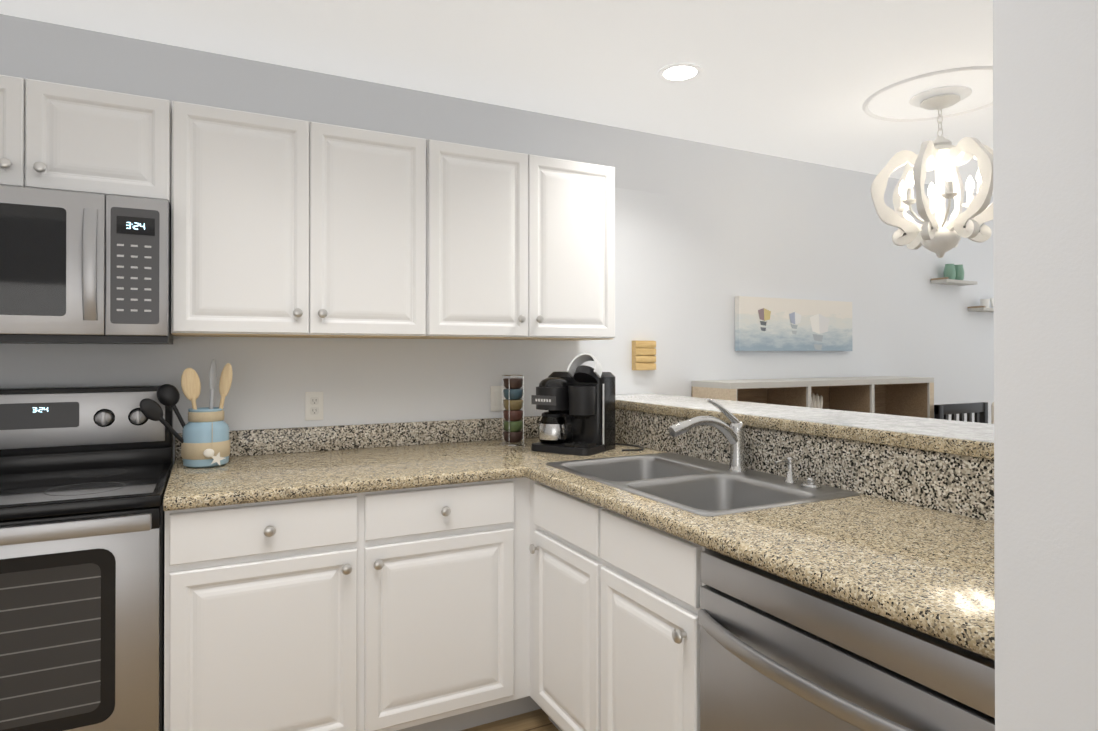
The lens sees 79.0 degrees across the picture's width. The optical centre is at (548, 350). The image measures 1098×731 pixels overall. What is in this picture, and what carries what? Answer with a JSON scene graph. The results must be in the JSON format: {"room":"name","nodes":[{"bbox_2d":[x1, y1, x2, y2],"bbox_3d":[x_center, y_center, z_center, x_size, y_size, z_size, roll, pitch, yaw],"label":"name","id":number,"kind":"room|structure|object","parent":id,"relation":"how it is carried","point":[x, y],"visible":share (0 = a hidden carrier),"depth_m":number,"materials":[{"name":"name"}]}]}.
{"room":"kitchen","nodes":[
{"label":"kitchen","id":0,"kind":"room"},
{"bbox_2d":[0,0,992,195],"bbox_3d":[1.785,-1.158,1.329,8.000,0.060,5.100,0,0,-27],"label":"ceiling","id":1,"kind":"structure","parent":0,"point":[801,80],"depth_m":2.52,"materials":[{"name":"grey paint"}]},
{"bbox_2d":[657,62,702,82],"bbox_3d":[0.528,-1.117,2.685,0.180,0.008,0.180,0,0,-27],"label":"recessed light","id":2,"kind":"object","parent":1,"relation":"in","point":[680,72],"visible":1,"depth_m":2.68,"materials":[{"name":"white paint"}]},
{"bbox_2d":[862,66,992,257],"bbox_3d":[1.724,-0.762,2.937,0.620,0.714,0.620,0,0,-27],"label":"chandelier","id":3,"kind":"object","parent":1,"relation":"hanging from","point":[938,235],"visible":0.96,"depth_m":2.89,"materials":[{"name":"white paint"}]},
{"bbox_2d":[0,14,993,464],"bbox_3d":[0.644,0.103,3.548,8.000,2.440,0.100,0,0,-27],"label":"wall","id":4,"kind":"structure","parent":0,"point":[738,222],"depth_m":3.56,"materials":[{"name":"white paint"}]},
{"bbox_2d":[0,75,163,199],"bbox_3d":[-1.645,-0.651,2.138,0.760,0.334,0.321,0,0,-27],"label":"upper cabinet","id":5,"kind":"object","parent":4,"relation":"attached to","point":[54,136],"depth_m":2.06,"materials":[{"name":"white wood"}]},
{"bbox_2d":[0,185,173,343],"bbox_3d":[-1.616,-0.246,2.078,0.759,0.447,0.450,0,0,-27],"label":"microwave","id":6,"kind":"object","parent":5,"relation":"attached to","point":[82,268],"visible":1,"depth_m":1.98,"materials":[{"name":"grey metal"}]},
{"bbox_2d":[164,99,431,338],"bbox_3d":[-0.922,-0.435,2.508,0.859,0.762,0.321,0,0,-27],"label":"upper cabinet","id":7,"kind":"object","parent":4,"relation":"attached to","point":[284,227],"depth_m":2.35,"materials":[{"name":"white wood"}]},
{"bbox_2d":[305,391,322,419],"bbox_3d":[-0.941,0.224,2.672,0.070,0.114,0.008,0,0,-27],"label":"electrical outlet plate","id":8,"kind":"object","parent":4,"relation":"attached to","point":[313,405],"visible":1,"depth_m":2.67,"materials":[{"name":"white plastic"}]},
{"bbox_2d":[0,14,690,197],"bbox_3d":[-1.023,-0.969,2.641,4.000,0.303,0.001,0,0,-27],"label":"soffit","id":9,"kind":"structure","parent":4,"relation":"attached to","point":[73,56],"depth_m":2.69,"materials":[{"name":"paint"}]},
{"bbox_2d":[175,416,541,459],"bbox_3d":[-0.603,0.356,2.837,1.726,0.098,0.019,0,0,-27],"label":"backsplash","id":10,"kind":"structure","parent":4,"relation":"attached to","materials":[{"name":"stone"}]},
{"bbox_2d":[490,386,504,410],"bbox_3d":[-0.233,0.220,3.034,0.070,0.114,0.009,0,0,-27],"label":"switch plate","id":11,"kind":"object","parent":4,"relation":"attached to","point":[497,397],"visible":0.79,"depth_m":3.03,"materials":[{"name":"white plastic"}]},
{"bbox_2d":[432,140,614,340],"bbox_3d":[-0.158,-0.433,2.899,0.858,0.762,0.321,0,0,-27],"label":"upper cabinet","id":12,"kind":"object","parent":4,"relation":"attached to","point":[523,245],"depth_m":2.74,"materials":[{"name":"white wood"}]},
{"bbox_2d":[632,341,655,369],"bbox_3d":[0.482,0.027,3.383,0.124,0.150,0.041,0,0,-27],"label":"box","id":13,"kind":"object","parent":4,"relation":"attached to","point":[643,355],"visible":1,"depth_m":3.36,"materials":[{"name":"beige wood"}]},
{"bbox_2d":[735,296,851,350],"bbox_3d":[1.442,-0.145,3.879,0.910,0.300,0.035,0,0,-27],"label":"painting","id":14,"kind":"object","parent":4,"relation":"attached to","point":[771,324],"visible":1,"depth_m":3.84,"materials":[{"name":"fabric"}]},
{"bbox_2d":[931,264,976,285],"bbox_3d":[2.740,-0.512,4.505,0.340,0.130,0.109,0,0,-27],"label":"floating shelf","id":15,"kind":"object","parent":4,"relation":"attached to","point":[953,274],"visible":1,"depth_m":4.47,"materials":[{"name":"grey"}]},
{"bbox_2d":[968,298,993,312],"bbox_3d":[3.114,-0.320,4.696,0.360,0.097,0.109,0,0,-27],"label":"floating shelf","id":16,"kind":"object","parent":4,"relation":"attached to","point":[984,306],"visible":0.67,"depth_m":4.64,"materials":[{"name":"grey"}]},
{"bbox_2d":[461,709,558,730],"bbox_3d":[1.785,1.342,1.317,8.000,0.060,5.100,0,0,-27],"label":"floor","id":17,"kind":"structure","parent":0,"point":[537,720],"depth_m":2.34,"materials":[{"name":"brown wood"}]},
{"bbox_2d":[0,385,172,730],"bbox_3d":[-1.545,0.720,1.933,0.761,1.190,0.765,0,0,-27],"label":"range","id":18,"kind":"object","parent":17,"relation":"on","point":[85,473],"visible":0.92,"depth_m":1.78,"materials":[{"name":"grey metal"}]},
{"bbox_2d":[163,393,994,730],"bbox_3d":[0.103,0.735,1.918,2.147,1.161,2.295,0,0,-27],"label":"base unit","id":19,"kind":"object","parent":17,"relation":"on","point":[447,575],"visible":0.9,"depth_m":1.99,"materials":[{"name":"white wood"}]},
{"bbox_2d":[139,359,231,467],"bbox_3d":[-1.248,0.216,2.301,0.277,0.372,0.164,0,0,-27],"label":"utensil crock","id":20,"kind":"object","parent":19,"relation":"on","point":[204,439],"visible":1,"depth_m":2.28,"materials":[{"name":"blue ceramic"}]},
{"bbox_2d":[499,375,526,445],"bbox_3d":[-0.154,0.255,2.857,0.120,0.298,0.120,0,0,-27],"label":"tower","id":21,"kind":"object","parent":19,"relation":"on","point":[513,402],"visible":1,"depth_m":2.82,"materials":[{"name":"grey"}]},
{"bbox_2d":[531,353,614,455],"bbox_3d":[0.103,0.207,2.718,0.272,0.393,0.270,0,0,33],"label":"coffee maker","id":22,"kind":"object","parent":19,"relation":"on","point":[576,400],"visible":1,"depth_m":2.65,"materials":[{"name":"black plastic"}]},
{"bbox_2d":[163,437,994,659],"bbox_3d":[-0.083,0.419,1.824,1.727,0.038,2.295,0,0,-27],"label":"countertop","id":23,"kind":"structure","parent":19,"relation":"on","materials":[{"name":"stone"}]},
{"bbox_2d":[615,443,643,450],"bbox_3d":[0.292,0.400,2.790,0.124,0.007,0.287,0,0,-27],"label":"cord","id":24,"kind":"object","parent":19,"relation":"on","point":[630,449],"visible":0.81,"depth_m":2.72,"materials":[{"name":"black plastic"}]},
{"bbox_2d":[546,453,859,515],"bbox_3d":[0.425,0.480,2.102,0.558,0.219,0.866,0,0,-27],"label":"sink","id":25,"kind":"object","parent":19,"relation":"in","point":[695,484],"depth_m":2.09,"materials":[{"name":"silver metal"}]},
{"bbox_2d":[669,398,746,471],"bbox_3d":[0.515,0.277,2.149,0.304,0.243,0.062,0,0,-27],"label":"faucet","id":26,"kind":"object","parent":19,"relation":"on","point":[734,433],"depth_m":2.18,"materials":[{"name":"silver metal"}]},
{"bbox_2d":[774,457,796,483],"bbox_3d":[0.707,0.359,1.994,0.080,0.077,0.038,0,0,-27],"label":"soap dispenser","id":27,"kind":"object","parent":19,"relation":"on","point":[790,477],"depth_m":1.99,"materials":[{"name":"silver metal"}]},
{"bbox_2d":[692,376,933,418],"bbox_3d":[1.538,0.744,3.775,1.600,1.160,0.296,0,0,-27],"label":"storage unit","id":28,"kind":"object","parent":17,"relation":"on","point":[902,396],"visible":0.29,"depth_m":3.80,"materials":[{"name":"grey"}]},
{"bbox_2d":[811,393,822,408],"bbox_3d":[1.452,0.393,3.724,0.207,0.313,0.090,0,0,-27],"label":"shell sculpture","id":29,"kind":"object","parent":28,"relation":"in","point":[816,400],"visible":0.17,"depth_m":3.73,"materials":[{"name":"white ceramic"}]},
{"bbox_2d":[698,550,994,730],"bbox_3d":[0.733,0.879,1.330,0.662,0.866,0.672,0,0,-27],"label":"dishwasher","id":30,"kind":"object","parent":17,"relation":"on","point":[778,653],"visible":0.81,"depth_m":1.21,"materials":[{"name":"grey metal"}]},
{"bbox_2d":[934,402,987,422],"bbox_3d":[2.612,0.825,3.872,0.490,1.000,0.458,0,0,-27],"label":"dining chair","id":31,"kind":"object","parent":17,"relation":"on","point":[979,410],"visible":0.25,"depth_m":4.06,"materials":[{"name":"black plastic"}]},
{"bbox_2d":[991,402,993,423],"bbox_3d":[2.606,0.787,3.336,0.560,1.070,0.460,0,0,-27],"label":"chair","id":32,"kind":"object","parent":17,"relation":"on","point":[992,413],"visible":0.08,"depth_m":3.40,"materials":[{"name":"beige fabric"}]},
{"bbox_2d":[993,0,1097,730],"bbox_3d":[1.058,0.090,0.960,0.925,2.440,0.278,0,0,-27],"label":"wall","id":33,"kind":"structure","parent":0,"point":[1045,160],"depth_m":0.82,"materials":[{"name":"white paint"}]}
]}

